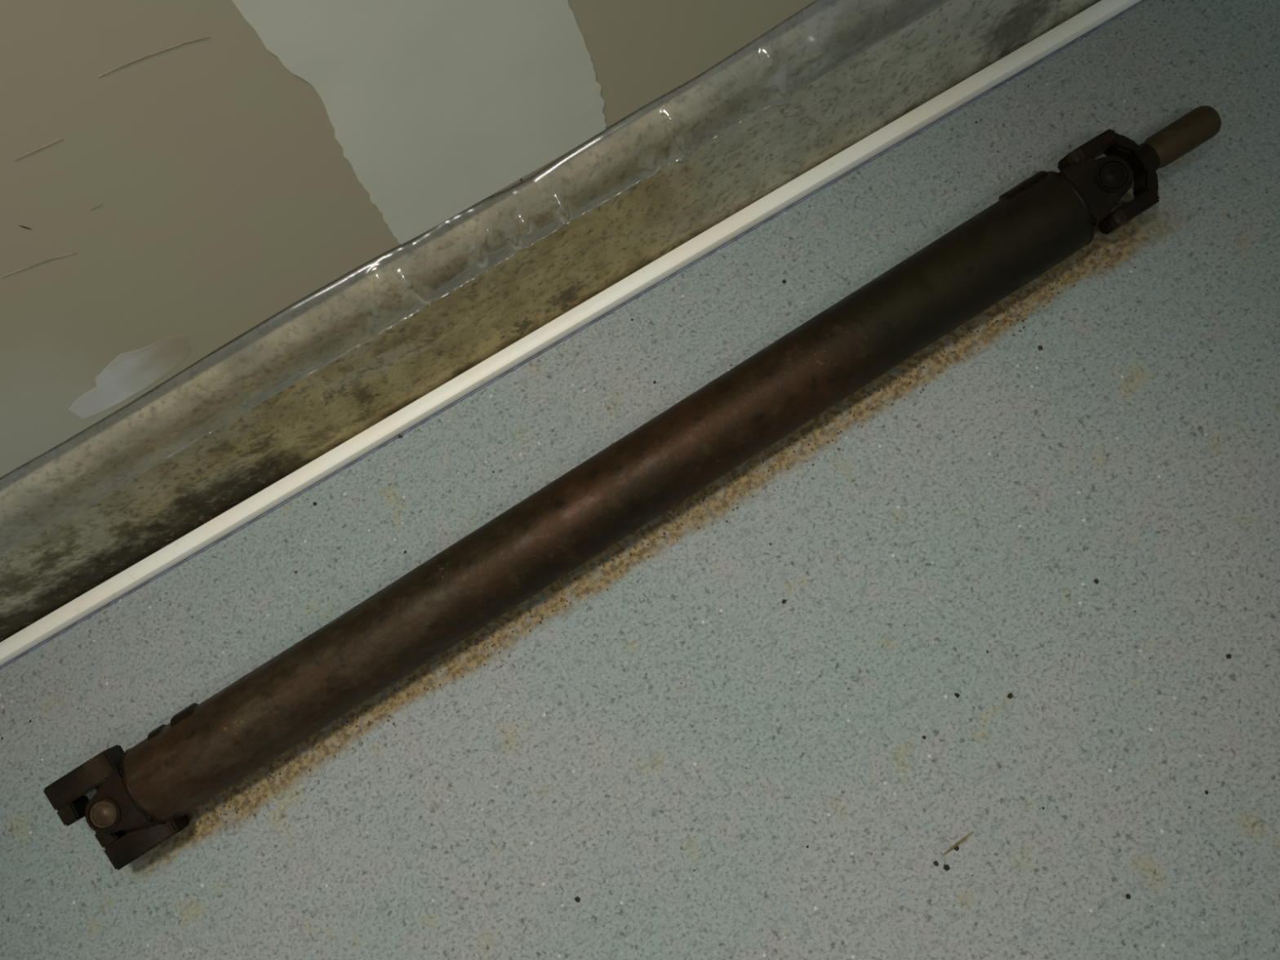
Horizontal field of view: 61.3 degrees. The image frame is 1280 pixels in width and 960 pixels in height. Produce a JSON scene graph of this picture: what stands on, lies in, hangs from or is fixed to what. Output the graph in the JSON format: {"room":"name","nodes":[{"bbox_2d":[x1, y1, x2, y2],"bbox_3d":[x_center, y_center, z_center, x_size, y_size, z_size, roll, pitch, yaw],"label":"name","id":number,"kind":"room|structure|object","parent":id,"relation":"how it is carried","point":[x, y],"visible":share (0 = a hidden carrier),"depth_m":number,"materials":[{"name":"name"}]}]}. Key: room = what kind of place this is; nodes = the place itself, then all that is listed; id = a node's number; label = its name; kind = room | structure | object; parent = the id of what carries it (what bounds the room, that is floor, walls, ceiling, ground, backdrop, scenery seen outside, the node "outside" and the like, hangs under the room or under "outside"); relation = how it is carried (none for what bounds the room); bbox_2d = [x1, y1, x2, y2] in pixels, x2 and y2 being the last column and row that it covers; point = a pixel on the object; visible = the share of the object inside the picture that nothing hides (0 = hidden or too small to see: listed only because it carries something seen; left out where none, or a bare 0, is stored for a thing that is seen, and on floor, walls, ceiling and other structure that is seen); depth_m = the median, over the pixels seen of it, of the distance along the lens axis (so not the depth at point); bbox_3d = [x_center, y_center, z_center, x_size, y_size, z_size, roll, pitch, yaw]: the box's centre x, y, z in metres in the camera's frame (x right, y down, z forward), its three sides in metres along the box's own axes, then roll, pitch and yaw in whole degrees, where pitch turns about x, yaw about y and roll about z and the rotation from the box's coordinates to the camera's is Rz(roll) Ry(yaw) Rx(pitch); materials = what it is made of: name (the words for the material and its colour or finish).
{"room":"garage","nodes":[
{"label":"garage","id":0,"kind":"room"},
{"bbox_2d":[0,0,1100,642],"bbox_3d":[-0.344,-0.589,0.140,6.000,2.400,0.216,-30,72,0],"label":"wall","id":1,"kind":"structure","parent":0,"point":[239,239],"depth_m":0.98,"materials":[{"name":"paint"}]},
{"bbox_2d":[0,0,1146,669],"bbox_3d":[-0.099,-0.169,1.235,6.000,0.015,0.026,-30,72,0],"label":"trim","id":2,"kind":"structure","parent":1,"relation":"attached to","point":[1103,12],"depth_m":1.23,"materials":[{"name":"white plastic"}]},
{"bbox_2d":[0,0,1279,959],"bbox_3d":[0.617,1.056,0.840,6.000,0.120,3.400,-30,72,0],"label":"floor","id":3,"kind":"structure","parent":0,"point":[980,510],"depth_m":1.12,"materials":[{"name":"speckled vinyl"},{"name":"linoleum"}]},
{"bbox_2d":[0,120,1231,906],"bbox_3d":[0.252,0.401,1.021,2.521,0.004,1.387,-30,72,0],"label":"crumbs","id":4,"kind":"object","parent":3,"relation":"on","point":[1010,695],"visible":0.97,"depth_m":1.06,"materials":[{"name":"soil"}]},
{"bbox_2d":[43,105,1221,870],"bbox_3d":[0.010,-0.009,1.132,1.407,0.093,0.117,-32,72,-1],"label":"driveshaft","id":5,"kind":"object","parent":3,"relation":"on","point":[145,793],"visible":1,"depth_m":1.09,"materials":[{"name":"metal"}]},
{"bbox_2d":[8,85,1265,940],"bbox_3d":[0.269,0.434,1.010,2.521,0.002,1.446,-30,72,0],"label":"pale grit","id":6,"kind":"object","parent":3,"relation":"on","point":[696,286],"visible":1,"depth_m":1.13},
{"bbox_2d":[195,240,1136,837],"bbox_3d":[0.028,0.067,1.154,1.180,0.002,0.050,-32,72,-1],"label":"flakes","id":7,"kind":"object","parent":3,"relation":"on","point":[1108,250],"visible":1,"depth_m":1.16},
{"bbox_2d":[943,831,973,854],"bbox_3d":[0.304,0.346,1.029,0.035,0.002,0.002,-37,72,-2],"label":"straw","id":8,"kind":"object","parent":3,"relation":"on","point":[968,835],"visible":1,"depth_m":1.03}
]}

